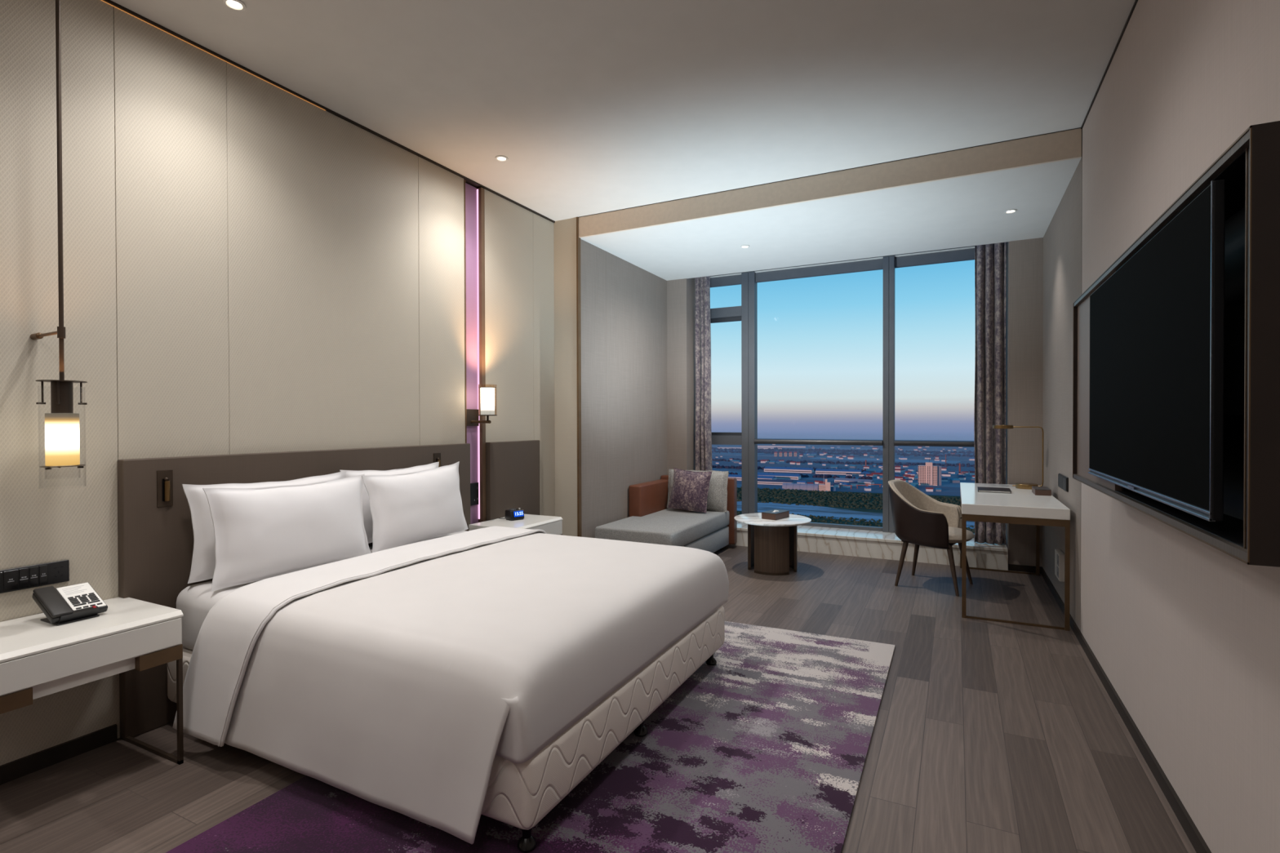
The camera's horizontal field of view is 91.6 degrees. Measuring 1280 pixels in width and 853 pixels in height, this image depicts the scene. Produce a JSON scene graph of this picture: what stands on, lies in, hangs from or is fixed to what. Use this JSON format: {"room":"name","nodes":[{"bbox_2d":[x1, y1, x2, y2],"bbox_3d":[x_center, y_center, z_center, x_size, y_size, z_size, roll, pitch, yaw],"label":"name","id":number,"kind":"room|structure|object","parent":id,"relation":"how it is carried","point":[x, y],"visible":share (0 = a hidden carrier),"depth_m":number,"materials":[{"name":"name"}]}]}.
{"room":"hotel room","nodes":[
{"label":"hotel room","id":0,"kind":"room"},
{"bbox_2d":[0,0,555,765],"bbox_3d":[-2.417,-0.324,2.344,0.200,3.460,7.000,0,1,27],"label":"wall","id":1,"kind":"structure","parent":0,"point":[249,266],"depth_m":2.87,"materials":[{"name":"paint"}]},
{"bbox_2d":[0,560,69,593],"bbox_3d":[-2.343,0.568,2.257,0.012,0.084,0.426,0,1,27],"label":"switch panel","id":2,"kind":"object","parent":1,"relation":"attached to","point":[16,579],"visible":1,"depth_m":2.35,"materials":[{"name":"black plastic"}]},
{"bbox_2d":[0,724,117,785],"bbox_3d":[-3.017,1.288,0.932,0.014,0.065,3.710,0,1,27],"label":"baseboard","id":3,"kind":"structure","parent":1,"relation":"attached to","point":[27,765],"depth_m":2.41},
{"bbox_2d":[101,0,324,110],"bbox_3d":[-2.692,-1.733,1.573,0.002,0.002,4.200,0,1,27],"label":"light strip","id":4,"kind":"object","parent":1,"relation":"attached to","point":[101,0],"visible":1,"depth_m":2.90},
{"bbox_2d":[117,443,470,739],"bbox_3d":[-1.690,0.712,3.505,0.049,1.166,2.066,0,1,27],"label":"headboard","id":5,"kind":"object","parent":1,"relation":"attached to","point":[156,544],"visible":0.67,"depth_m":2.72,"materials":[{"name":"leather"}]},
{"bbox_2d":[156,470,173,506],"bbox_3d":[-2.058,0.269,2.700,0.023,0.157,0.060,0,1,27],"label":"light","id":6,"kind":"object","parent":5,"relation":"attached to","point":[164,477],"visible":1,"depth_m":2.70,"materials":[{"name":"brown metal"}]},
{"bbox_2d":[433,453,440,466],"bbox_3d":[-1.337,0.255,4.121,0.023,0.157,0.060,0,1,27],"label":"light","id":7,"kind":"object","parent":5,"relation":"attached to","point":[437,456],"visible":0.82,"depth_m":4.12,"materials":[{"name":"brown metal"}]},
{"bbox_2d":[102,0,555,222],"bbox_3d":[-2.326,-1.748,2.340,0.062,0.011,6.900,0,1,27],"label":"trim","id":8,"kind":"structure","parent":1,"relation":"attached to","point":[468,180],"depth_m":3.39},
{"bbox_2d":[463,179,466,443],"bbox_3d":[-1.264,-0.234,4.445,0.056,3.040,0.008,0,1,27],"label":"trim","id":9,"kind":"structure","parent":1,"relation":"attached to","point":[464,180],"depth_m":4.43,"materials":[{"name":"metal"}]},
{"bbox_2d":[465,182,478,524],"bbox_3d":[-1.236,-0.235,4.540,0.020,3.040,0.200,0,1,27],"label":"trim","id":10,"kind":"structure","parent":1,"relation":"attached to","point":[470,191],"depth_m":4.54,"materials":[{"name":"purple fabric"}]},
{"bbox_2d":[470,482,478,506],"bbox_3d":[-1.222,0.495,4.534,0.013,0.164,0.123,0,1,27],"label":"power socket","id":11,"kind":"object","parent":1,"relation":"attached to","point":[473,486],"visible":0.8,"depth_m":4.55,"materials":[{"name":"black plastic"}]},
{"bbox_2d":[476,189,479,519],"bbox_3d":[-1.192,-0.531,4.585,0.016,2.430,0.002,0,1,27],"label":"light strip","id":12,"kind":"object","parent":1,"relation":"attached to","point":[477,269],"visible":1,"depth_m":4.58,"materials":[{"name":"pink plastic"}]},
{"bbox_2d":[476,186,485,522],"bbox_3d":[-1.180,-0.236,4.604,0.062,3.040,0.036,0,1,27],"label":"trim","id":13,"kind":"structure","parent":1,"relation":"attached to","point":[481,190],"depth_m":4.58,"materials":[{"name":"metal"}]},
{"bbox_2d":[466,386,497,426],"bbox_3d":[-1.130,-0.152,4.477,0.226,0.297,0.142,0,1,27],"label":"wall sconce","id":14,"kind":"object","parent":1,"relation":"attached to","point":[487,393],"visible":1,"depth_m":4.42,"materials":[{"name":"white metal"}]},
{"bbox_2d":[485,440,540,520],"bbox_3d":[-0.988,0.698,4.888,0.049,1.166,0.619,0,1,27],"label":"wall panel","id":15,"kind":"object","parent":1,"relation":"attached to","point":[512,467],"visible":0.48,"depth_m":4.83,"materials":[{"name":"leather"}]},
{"bbox_2d":[0,545,1196,852],"bbox_3d":[-0.102,1.359,2.510,4.086,0.120,9.360,0,1,27],"label":"floor","id":16,"kind":"structure","parent":0,"point":[988,736],"depth_m":2.45,"materials":[{"name":"brown wood"}]},
{"bbox_2d":[0,597,183,764],"bbox_3d":[-2.099,1.010,2.249,0.450,0.592,0.586,0,1,27],"label":"nightstand","id":17,"kind":"object","parent":16,"relation":"on","point":[38,659],"visible":0.99,"depth_m":2.19,"materials":[{"name":"white paint"}]},
{"bbox_2d":[31,582,107,626],"bbox_3d":[-2.128,0.655,2.325,0.184,0.117,0.167,0,1,27],"label":"telephone","id":18,"kind":"object","parent":17,"relation":"on","point":[60,606],"visible":1,"depth_m":2.30,"materials":[{"name":"black plastic"}]},
{"bbox_2d":[468,514,563,535],"bbox_3d":[-0.897,0.988,4.564,0.401,0.592,0.586,0,1,27],"label":"nightstand","id":19,"kind":"object","parent":16,"relation":"on","point":[552,525],"visible":0.23,"depth_m":4.54,"materials":[{"name":"white paint"}]},
{"bbox_2d":[501,507,524,520],"bbox_3d":[-0.957,0.649,4.643,0.124,0.083,0.168,-1,1,-43],"label":"alarm clock","id":20,"kind":"object","parent":19,"relation":"on","point":[512,514],"visible":1,"depth_m":4.59,"materials":[{"name":"black plastic"}]},
{"bbox_2d":[165,621,895,852],"bbox_3d":[-0.048,1.292,2.614,1.837,0.012,3.195,0,1,27],"label":"rug","id":21,"kind":"object","parent":16,"relation":"on","point":[763,748],"visible":0.52,"depth_m":2.22,"materials":[{"name":"purple carpet"}]},
{"bbox_2d":[167,530,724,852],"bbox_3d":[-0.798,0.993,3.030,1.952,0.605,1.745,0,1,27],"label":"bed","id":22,"kind":"object","parent":21,"relation":"on","point":[519,796],"visible":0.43,"depth_m":2.24,"materials":[{"name":"beige fabric"}]},
{"bbox_2d":[182,471,346,583],"bbox_3d":[-1.782,0.461,3.045,0.186,0.430,0.799,0,1,35],"label":"pillow","id":23,"kind":"object","parent":22,"relation":"on","point":[203,560],"visible":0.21,"depth_m":2.74,"materials":[{"name":"white fabric"}]},
{"bbox_2d":[202,473,371,591],"bbox_3d":[-1.636,0.473,2.967,0.196,0.432,0.802,0,1,32],"label":"pillow","id":24,"kind":"object","parent":22,"relation":"on","point":[262,533],"visible":0.99,"depth_m":2.84,"materials":[{"name":"white fabric"}]},
{"bbox_2d":[339,462,439,543],"bbox_3d":[-1.450,0.446,3.700,0.157,0.429,0.741,0,1,23],"label":"pillow","id":25,"kind":"object","parent":22,"relation":"on","point":[367,517],"visible":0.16,"depth_m":3.47,"materials":[{"name":"white fabric"}]},
{"bbox_2d":[361,461,468,552],"bbox_3d":[-1.290,0.458,3.642,0.183,0.463,0.756,0,1,25],"label":"pillow","id":26,"kind":"object","parent":22,"relation":"on","point":[411,508],"visible":1,"depth_m":3.52,"materials":[{"name":"white fabric"}]},
{"bbox_2d":[172,525,728,844],"bbox_3d":[-0.671,0.918,2.983,1.695,0.560,1.999,0,1,27],"label":"duvet","id":27,"kind":"object","parent":22,"relation":"on","point":[396,679],"visible":1,"depth_m":2.23,"materials":[{"name":"white fabric"}]},
{"bbox_2d":[595,475,737,552],"bbox_3d":[0.285,0.904,5.974,0.836,0.728,1.578,0,1,27],"label":"sofa","id":28,"kind":"object","parent":16,"relation":"on","point":[649,521],"visible":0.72,"depth_m":5.93,"materials":[{"name":"grey fabric"}]},
{"bbox_2d":[595,508,728,546],"bbox_3d":[0.263,0.947,5.926,0.745,0.153,1.470,0,1,27],"label":"seat cushion","id":29,"kind":"object","parent":28,"relation":"on","point":[665,526],"depth_m":5.56,"materials":[{"name":"grey fabric"}]},
{"bbox_2d":[667,467,712,513],"bbox_3d":[0.506,0.643,6.309,0.453,0.432,0.182,0,1,33],"label":"throw pillow","id":30,"kind":"object","parent":28,"relation":"on","point":[690,490],"visible":1,"depth_m":6.24,"materials":[{"name":"fabric"}]},
{"bbox_2d":[666,469,728,511],"bbox_3d":[0.594,0.661,6.460,0.667,0.416,0.205,0,1,31],"label":"cushion","id":31,"kind":"object","parent":28,"relation":"on","point":[717,500],"visible":0.46,"depth_m":6.31,"materials":[{"name":"grey fabric"}]},
{"bbox_2d":[733,512,811,575],"bbox_3d":[1.174,1.042,5.518,0.670,0.456,0.670,0,1,27],"label":"side table","id":32,"kind":"object","parent":16,"relation":"on","point":[772,544],"visible":0.88,"depth_m":5.34,"materials":[{"name":"wood"}]},
{"bbox_2d":[761,509,789,519],"bbox_3d":[1.206,0.779,5.535,0.138,0.069,0.250,0,1,41],"label":"tissue box","id":33,"kind":"object","parent":32,"relation":"on","point":[775,514],"visible":1,"depth_m":5.47,"materials":[{"name":"wood"}]},
{"bbox_2d":[888,479,974,595],"bbox_3d":[2.337,0.861,5.006,0.622,0.821,0.588,0,1,40],"label":"desk chair","id":34,"kind":"object","parent":16,"relation":"on","point":[918,518],"visible":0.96,"depth_m":4.89,"materials":[{"name":"leather"}]},
{"bbox_2d":[948,526,974,543],"bbox_3d":[2.385,0.856,4.966,0.497,0.092,0.464,0,1,40],"label":"seat cushion","id":35,"kind":"object","parent":34,"relation":"on","point":[954,532],"depth_m":4.77,"materials":[{"name":"fabric"}]},
{"bbox_2d":[960,482,1070,631],"bbox_3d":[2.778,0.891,4.730,0.602,0.763,1.590,0,1,27],"label":"desk","id":36,"kind":"object","parent":16,"relation":"on","point":[1022,506],"visible":0.94,"depth_m":4.11,"materials":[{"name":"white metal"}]},
{"bbox_2d":[977,486,1011,493],"bbox_3d":[2.785,0.500,4.894,0.225,0.016,0.260,0,1,28],"label":"folder","id":37,"kind":"object","parent":36,"relation":"on","point":[993,490],"visible":1,"depth_m":4.82,"materials":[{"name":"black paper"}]},
{"bbox_2d":[992,425,1044,489],"bbox_3d":[3.113,0.313,5.096,0.390,0.647,0.158,0,1,27],"label":"desk lamp","id":38,"kind":"object","parent":36,"relation":"on","point":[1020,486],"visible":0.87,"depth_m":5.04,"materials":[{"name":"gold metal"}]},
{"bbox_2d":[1031,486,1051,495],"bbox_3d":[3.028,0.486,4.692,0.100,0.046,0.230,0,1,27],"label":"box","id":39,"kind":"object","parent":36,"relation":"on","point":[1037,491],"visible":1,"depth_m":4.60,"materials":[{"name":"wood"}]},
{"bbox_2d":[111,0,1135,221],"bbox_3d":[-0.689,-1.825,1.397,4.136,0.150,7.100,0,1,27],"label":"ceiling","id":40,"kind":"structure","parent":0,"point":[593,106],"depth_m":3.15,"materials":[{"name":"paint"}]},
{"bbox_2d":[30,0,87,469],"bbox_3d":[-2.169,-0.766,2.288,0.290,1.974,0.138,0,1,27],"label":"pendant lamp","id":41,"kind":"object","parent":40,"relation":"hanging from","point":[62,434],"visible":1,"depth_m":2.25,"materials":[{"name":"brown metal"}]},
{"bbox_2d":[50,381,73,413],"bbox_3d":[-2.100,-0.100,2.260,0.060,0.126,0.060,0,1,27],"label":"socket","id":42,"kind":"object","parent":41,"relation":"attached to","point":[66,389],"depth_m":2.24,"materials":[{"name":"brown metal"}]},
{"bbox_2d":[222,0,246,10],"bbox_3d":[-1.684,-1.753,2.582,0.084,0.007,0.084,0,1,27],"label":"recessed light","id":43,"kind":"object","parent":40,"relation":"in","point":[237,5],"visible":1,"depth_m":2.59,"materials":[{"name":"white plastic"}]},
{"bbox_2d":[495,155,508,161],"bbox_3d":[-0.913,-1.768,4.103,0.084,0.007,0.084,0,1,27],"label":"recessed light","id":44,"kind":"object","parent":40,"relation":"in","point":[500,157],"visible":1,"depth_m":4.10,"materials":[{"name":"white plastic"}]},
{"bbox_2d":[580,239,666,537],"bbox_3d":[-0.188,-0.279,6.473,0.442,3.288,2.340,0,1,27],"label":"wall","id":45,"kind":"structure","parent":0,"point":[624,396],"depth_m":5.97,"materials":[{"name":"grey paint"}]},
{"bbox_2d":[576,217,582,537],"bbox_3d":[-0.521,-0.253,5.318,0.016,3.058,0.042,0,1,27],"label":"trim","id":46,"kind":"structure","parent":45,"relation":"attached to","point":[578,239],"depth_m":5.30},
{"bbox_2d":[605,281,606,360],"bbox_3d":[-0.311,-0.200,5.742,0.002,2.834,0.004,0,1,27],"label":"trim","id":47,"kind":"structure","parent":45,"relation":"attached to","point":[606,282],"depth_m":5.74,"materials":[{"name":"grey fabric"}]},
{"bbox_2d":[632,264,633,324],"bbox_3d":[-0.067,-0.205,6.224,0.002,2.834,0.004,0,1,27],"label":"trim","id":48,"kind":"structure","parent":45,"relation":"attached to","point":[633,264],"depth_m":6.21,"materials":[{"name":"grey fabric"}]},
{"bbox_2d":[655,281,656,359],"bbox_3d":[0.173,-0.209,6.696,0.002,2.834,0.004,0,1,27],"label":"trim","id":49,"kind":"structure","parent":45,"relation":"attached to","point":[655,282],"depth_m":6.69,"materials":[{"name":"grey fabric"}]},
{"bbox_2d":[666,277,695,475],"bbox_3d":[0.526,-0.336,7.131,0.236,3.188,0.520,0,1,27],"label":"wall","id":50,"kind":"structure","parent":0,"point":[681,365],"depth_m":6.91,"materials":[{"name":"grey paint"}]},
{"bbox_2d":[728,521,1008,570],"bbox_3d":[1.876,1.164,6.423,3.288,0.192,0.508,0,1,27],"label":"window sill","id":51,"kind":"structure","parent":50,"relation":"attached to","point":[828,540],"depth_m":5.96,"materials":[{"name":"stone"}]},
{"bbox_2d":[694,275,711,471],"bbox_3d":[0.702,-0.333,6.962,0.193,2.793,0.114,0,1,23],"label":"curtain","id":52,"kind":"object","parent":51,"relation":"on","point":[703,435],"visible":0.72,"depth_m":6.93,"materials":[{"name":"grey fabric"}]},
{"bbox_2d":[973,241,1006,545],"bbox_3d":[3.194,-0.329,5.672,0.260,2.794,0.161,0,1,27],"label":"curtain","id":53,"kind":"object","parent":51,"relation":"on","point":[990,260],"visible":0.88,"depth_m":5.67,"materials":[{"name":"grey fabric"}]},
{"bbox_2d":[553,128,1081,536],"bbox_3d":[0.857,-0.302,4.619,3.983,3.160,0.021,0,1,27],"label":"wall","id":54,"kind":"structure","parent":0,"point":[1066,144],"depth_m":4.76,"materials":[{"name":"paper"}]},
{"bbox_2d":[578,127,1080,217],"bbox_3d":[1.048,-1.779,4.495,3.535,0.004,0.002,0,1,27],"label":"trim","id":55,"kind":"structure","parent":54,"relation":"attached to","point":[1078,127],"depth_m":4.29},
{"bbox_2d":[580,156,1081,280],"bbox_3d":[1.484,-1.768,5.325,3.614,0.300,1.832,0,1,27],"label":"ceiling","id":56,"kind":"structure","parent":0,"point":[968,211],"depth_m":5.08,"materials":[{"name":"paint"}]},
{"bbox_2d":[740,244,749,248],"bbox_3d":[0.943,-1.614,5.583,0.084,0.007,0.084,0,1,27],"label":"recessed light","id":57,"kind":"object","parent":56,"relation":"in","point":[743,246],"visible":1,"depth_m":5.58,"materials":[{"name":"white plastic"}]},
{"bbox_2d":[1004,208,1017,213],"bbox_3d":[2.776,-1.611,4.657,0.084,0.007,0.084,0,1,27],"label":"recessed light","id":58,"kind":"object","parent":56,"relation":"in","point":[1011,211],"visible":1,"depth_m":4.66,"materials":[{"name":"white plastic"}]},
{"bbox_2d":[710,245,974,276],"bbox_3d":[2.098,-1.795,6.599,3.200,0.270,0.100,0,1,27],"label":"wall","id":59,"kind":"structure","parent":0,"point":[971,246],"depth_m":6.51,"materials":[{"name":"grey paint"}]},
{"bbox_2d":[710,246,974,537],"bbox_3d":[2.061,-0.324,6.519,3.070,2.785,0.143,0,1,27],"label":"window","id":60,"kind":"structure","parent":59,"relation":"in","point":[747,313],"depth_m":6.63,"materials":[{"name":"grey metal"}]},
{"bbox_2d":[1005,237,1043,566],"bbox_3d":[3.470,-0.332,5.638,0.251,3.188,0.520,0,1,27],"label":"wall","id":61,"kind":"structure","parent":0,"point":[1024,258],"depth_m":5.41,"materials":[{"name":"grey paint"}]},
{"bbox_2d":[1008,564,1040,573],"bbox_3d":[3.348,1.238,5.416,0.239,0.055,0.012,0,1,27],"label":"baseboard","id":62,"kind":"structure","parent":61,"relation":"attached to","point":[1024,568],"depth_m":5.42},
{"bbox_2d":[1042,0,1279,852],"bbox_3d":[1.649,-0.328,1.605,0.150,3.460,9.360,0,1,27],"label":"wall","id":63,"kind":"structure","parent":0,"point":[1185,632],"depth_m":2.18,"materials":[{"name":"beige paint"}]},
{"bbox_2d":[1054,548,1064,582],"bbox_3d":[2.871,0.942,4.225,0.036,0.223,0.412,0,1,27],"label":"outlet","id":64,"kind":"object","parent":63,"relation":"attached to","point":[1059,555],"visible":0.92,"depth_m":4.21,"materials":[{"name":"white plastic"}]},
{"bbox_2d":[1057,473,1068,492],"bbox_3d":[2.892,0.381,4.239,0.014,0.096,0.434,0,1,27],"label":"wall switch","id":65,"kind":"object","parent":63,"relation":"attached to","point":[1063,481],"visible":1,"depth_m":4.23,"materials":[{"name":"black plastic"}]},
{"bbox_2d":[1080,0,1137,128],"bbox_3d":[1.064,-1.743,0.621,0.007,0.010,6.900,0,1,27],"label":"trim","id":66,"kind":"structure","parent":63,"relation":"attached to","point":[1135,1],"depth_m":2.98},
{"bbox_2d":[1040,566,1211,852],"bbox_3d":[1.486,1.276,1.468,0.012,0.055,8.740,0,1,27],"label":"baseboard","id":67,"kind":"structure","parent":63,"relation":"attached to","point":[1196,839],"depth_m":2.44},
{"bbox_2d":[1072,120,1279,567],"bbox_3d":[1.666,-0.160,2.002,0.178,0.823,1.965,0,1,27],"label":"tv frame","id":68,"kind":"structure","parent":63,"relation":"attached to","point":[1249,531],"depth_m":1.21,"materials":[{"name":"brown wood"}]},
{"bbox_2d":[1088,179,1244,521],"bbox_3d":[1.574,-0.164,1.870,0.162,0.717,1.338,0,1,27],"label":"television","id":69,"kind":"object","parent":68,"relation":"attached to","point":[1167,351],"visible":1,"depth_m":1.56,"materials":[{"name":"black plastic"}]},
{"label":"outside","id":70,"kind":"structure","parent":0,"visible":0},
{"bbox_2d":[711,438,974,496],"bbox_3d":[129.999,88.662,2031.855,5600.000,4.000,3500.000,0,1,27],"label":"city view","id":71,"kind":"structure","parent":70,"point":[948,488],"depth_m":1530.29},
{"bbox_2d":[717,447,773,448],"bbox_3d":[388.679,80.151,2298.628,205.800,7.100,20.800,0,0,7],"label":"long hall","id":72,"kind":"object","parent":71,"relation":"on","point":[717,447],"visible":0.54,"depth_m":2291.07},
{"bbox_2d":[728,474,776,480],"bbox_3d":[183.613,89.973,1098.620,110.800,9.000,27.200,0,1,29],"label":"warehouse","id":73,"kind":"structure","parent":71,"relation":"on","point":[738,477],"depth_m":1083.82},
{"bbox_2d":[757,479,793,484],"bbox_3d":[215.384,91.023,1024.203,70.800,8.000,15.200,0,1,24],"label":"warehouse","id":74,"kind":"structure","parent":71,"relation":"on","point":[768,482],"depth_m":1017.03,"materials":[{"name":"white"}]},
{"bbox_2d":[757,472,800,479],"bbox_3d":[244.620,89.539,1130.464,90.800,9.000,25.200,0,1,25],"label":"warehouse","id":75,"kind":"structure","parent":71,"relation":"on","point":[779,476],"depth_m":1114.95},
{"bbox_2d":[757,445,806,447],"bbox_3d":[530.534,79.082,2467.748,250.800,5.600,16.800,0,1,24],"label":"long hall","id":76,"kind":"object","parent":71,"relation":"on","point":[757,446],"visible":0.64,"depth_m":2446.59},
{"bbox_2d":[764,466,813,473],"bbox_3d":[303.558,87.954,1268.753,96.800,9.500,27.200,0,1,26],"label":"warehouse","id":77,"kind":"structure","parent":71,"relation":"on","point":[783,469],"depth_m":1257.86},
{"bbox_2d":[711,464,866,471],"bbox_3d":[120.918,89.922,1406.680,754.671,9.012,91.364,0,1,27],"label":"tree belt","id":78,"kind":"object","parent":71,"relation":"on","point":[718,466],"visible":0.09,"depth_m":1361.73,"materials":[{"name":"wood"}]},
{"bbox_2d":[782,483,818,490],"bbox_3d":[244.092,91.025,945.738,52.200,9.180,22.220,0,1,19],"label":"hangar","id":79,"kind":"structure","parent":71,"relation":"on","point":[806,486],"depth_m":937.96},
{"bbox_2d":[728,471,872,479],"bbox_3d":[297.235,91.815,1158.434,324.016,8.634,42.576,0,1,27],"label":"tree belt","id":80,"kind":"object","parent":71,"relation":"on","point":[822,476],"visible":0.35,"depth_m":1134.44,"materials":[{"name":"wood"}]},
{"bbox_2d":[796,480,806,483],"bbox_3d":[263.251,91.732,1012.286,14.454,6.531,9.563,0,1,30],"label":"house","id":81,"kind":"structure","parent":71,"relation":"on","point":[797,482],"depth_m":1009.98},
{"bbox_2d":[818,479,831,491],"bbox_3d":[272.144,83.287,916.778,16.600,25.000,8.150,0,1,21],"label":"building","id":82,"kind":"structure","parent":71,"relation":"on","point":[827,486],"depth_m":913.44,"materials":[{"name":"concrete"}]},
{"bbox_2d":[831,486,836,491],"bbox_3d":[286.343,92.414,920.940,8.800,6.600,6.800,0,1,27],"label":"shed","id":83,"kind":"object","parent":71,"relation":"on","point":[833,488],"visible":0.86,"depth_m":918.25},
{"bbox_2d":[832,482,839,487],"bbox_3d":[308.765,91.533,978.311,10.040,7.266,10.639,0,1,19],"label":"house","id":84,"kind":"structure","parent":71,"relation":"on","point":[836,484],"depth_m":974.37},
{"bbox_2d":[815,468,861,475],"bbox_3d":[387.777,88.180,1215.940,84.800,9.500,23.200,0,1,22],"label":"warehouse","id":85,"kind":"structure","parent":71,"relation":"on","point":[818,471],"depth_m":1208.20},
{"bbox_2d":[711,453,968,460],"bbox_3d":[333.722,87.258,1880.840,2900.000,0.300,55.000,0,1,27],"label":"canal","id":86,"kind":"object","parent":71,"relation":"on","point":[712,454],"depth_m":1753.20,"materials":[{"name":"blue liquid"}]},
{"bbox_2d":[711,446,974,454],"bbox_3d":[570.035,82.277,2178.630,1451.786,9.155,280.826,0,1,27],"label":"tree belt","id":87,"kind":"object","parent":71,"relation":"on","point":[713,448],"visible":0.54,"depth_m":2094.72,"materials":[{"name":"plant"}]},
{"bbox_2d":[711,449,974,457],"bbox_3d":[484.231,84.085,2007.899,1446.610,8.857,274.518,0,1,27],"label":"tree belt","id":88,"kind":"object","parent":71,"relation":"on","point":[904,454],"visible":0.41,"depth_m":1921.76,"materials":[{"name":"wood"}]},
{"bbox_2d":[711,457,974,467],"bbox_3d":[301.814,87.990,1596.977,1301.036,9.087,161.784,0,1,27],"label":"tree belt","id":89,"kind":"object","parent":71,"relation":"on","point":[946,464],"visible":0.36,"depth_m":1484.29,"materials":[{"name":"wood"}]},
{"bbox_2d":[716,446,973,451],"bbox_3d":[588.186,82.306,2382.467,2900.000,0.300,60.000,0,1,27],"label":"canal","id":90,"kind":"object","parent":71,"relation":"on","point":[717,446],"visible":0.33,"depth_m":2321.76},
{"bbox_2d":[842,482,851,488],"bbox_3d":[323.584,91.727,972.824,10.091,6.892,9.414,-1,1,-44],"label":"house","id":91,"kind":"structure","parent":71,"relation":"on","point":[846,485],"depth_m":970.10,"materials":[{"name":"blue"}]},
{"bbox_2d":[737,486,959,509],"bbox_3d":[221.987,95.549,842.549,483.889,4.796,161.960,0,1,27],"label":"bushes","id":92,"kind":"object","parent":71,"relation":"on","point":[763,495],"visible":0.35,"depth_m":820.50,"materials":[{"name":"green plant"}]},
{"bbox_2d":[737,488,959,513],"bbox_3d":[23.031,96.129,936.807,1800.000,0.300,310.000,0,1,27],"label":"scrubland","id":93,"kind":"structure","parent":71,"relation":"on","point":[860,509],"depth_m":798.57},
{"bbox_2d":[848,481,857,486],"bbox_3d":[340.215,91.282,992.500,13.062,7.357,10.773,0,0,7],"label":"house","id":94,"kind":"structure","parent":71,"relation":"on","point":[853,483],"depth_m":988.27,"materials":[{"name":"blue"}]},
{"bbox_2d":[834,477,874,485],"bbox_3d":[352.685,90.399,1025.192,13.200,8.500,64.800,-1,1,-43],"label":"warehouse","id":95,"kind":"structure","parent":71,"relation":"on","point":[860,482],"depth_m":1018.77,"materials":[{"name":"white"}]},
{"bbox_2d":[737,501,974,528],"bbox_3d":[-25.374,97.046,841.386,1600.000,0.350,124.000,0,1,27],"label":"river","id":96,"kind":"structure","parent":71,"relation":"on","point":[807,510],"depth_m":712.69,"materials":[{"name":"blue liquid"}]},
{"bbox_2d":[737,511,974,533],"bbox_3d":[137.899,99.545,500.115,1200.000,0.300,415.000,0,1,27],"label":"scrubland","id":97,"kind":"structure","parent":71,"relation":"on","point":[828,520],"depth_m":638.23,"materials":[{"name":"green plant"}]},
{"bbox_2d":[737,511,974,533],"bbox_3d":[147.569,97.775,641.107,352.223,3.245,107.747,0,1,27],"label":"bushes","id":98,"kind":"object","parent":97,"relation":"on","point":[738,513],"visible":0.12,"depth_m":642.06,"materials":[{"name":"green plant"}]},
{"bbox_2d":[864,486,871,491],"bbox_3d":[338.782,92.513,925.251,8.090,6.050,8.859,0,0,2],"label":"house","id":99,"kind":"structure","parent":71,"relation":"on","point":[866,488],"depth_m":921.62,"materials":[{"name":"white"}]},
{"bbox_2d":[866,469,875,472],"bbox_3d":[462.867,89.085,1246.042,17.468,6.778,9.925,0,0,1],"label":"house","id":100,"kind":"structure","parent":71,"relation":"on","point":[868,470],"depth_m":1241.99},
{"bbox_2d":[871,472,882,476],"bbox_3d":[440.790,89.575,1155.215,20.468,7.464,10.929,0,1,25],"label":"house","id":101,"kind":"structure","parent":71,"relation":"on","point":[875,474],"depth_m":1152.59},
{"bbox_2d":[894,468,900,472],"bbox_3d":[513.720,88.448,1248.367,17.174,7.743,11.338,0,1,13],"label":"house","id":102,"kind":"structure","parent":71,"relation":"on","point":[896,470],"depth_m":1243.81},
{"bbox_2d":[905,478,912,482],"bbox_3d":[454.219,90.959,1049.438,9.005,6.426,9.410,0,0,1],"label":"house","id":103,"kind":"structure","parent":71,"relation":"on","point":[908,480],"depth_m":1046.63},
{"bbox_2d":[905,475,915,479],"bbox_3d":[478.380,90.188,1101.450,14.591,6.955,10.184,0,1,31],"label":"house","id":104,"kind":"structure","parent":71,"relation":"on","point":[906,476],"depth_m":1098.46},
{"bbox_2d":[906,472,917,476],"bbox_3d":[506.568,89.338,1156.603,11.076,7.564,15.584,-1,1,-38],"label":"house","id":105,"kind":"structure","parent":71,"relation":"on","point":[915,474],"depth_m":1152.02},
{"bbox_2d":[925,487,933,491],"bbox_3d":[425.844,92.592,915.214,9.800,5.600,8.200,0,1,18],"label":"house","id":106,"kind":"structure","parent":71,"relation":"on","point":[927,489],"depth_m":912.66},
{"bbox_2d":[918,456,941,485],"bbox_3d":[467.221,71.532,1003.078,34.000,46.000,17.620,0,1,24],"label":"apartment tower","id":107,"kind":"structure","parent":71,"relation":"on","point":[929,474],"depth_m":996.51,"materials":[{"name":"beige concrete"}]},
{"bbox_2d":[941,472,951,476],"bbox_3d":[571.707,89.910,1161.525,16.123,5.990,8.771,0,1,25],"label":"house","id":108,"kind":"structure","parent":71,"relation":"on","point":[944,474],"depth_m":1159.08,"materials":[{"name":"white"}]},
{"bbox_2d":[949,478,959,483],"bbox_3d":[526.291,90.490,1039.861,13.755,7.145,10.462,0,0,3],"label":"house","id":109,"kind":"structure","parent":71,"relation":"on","point":[951,480],"depth_m":1035.70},
{"bbox_2d":[958,475,965,479],"bbox_3d":[563.987,90.008,1088.236,11.423,7.085,10.374,0,1,29],"label":"house","id":110,"kind":"structure","parent":71,"relation":"on","point":[961,477],"depth_m":1085.14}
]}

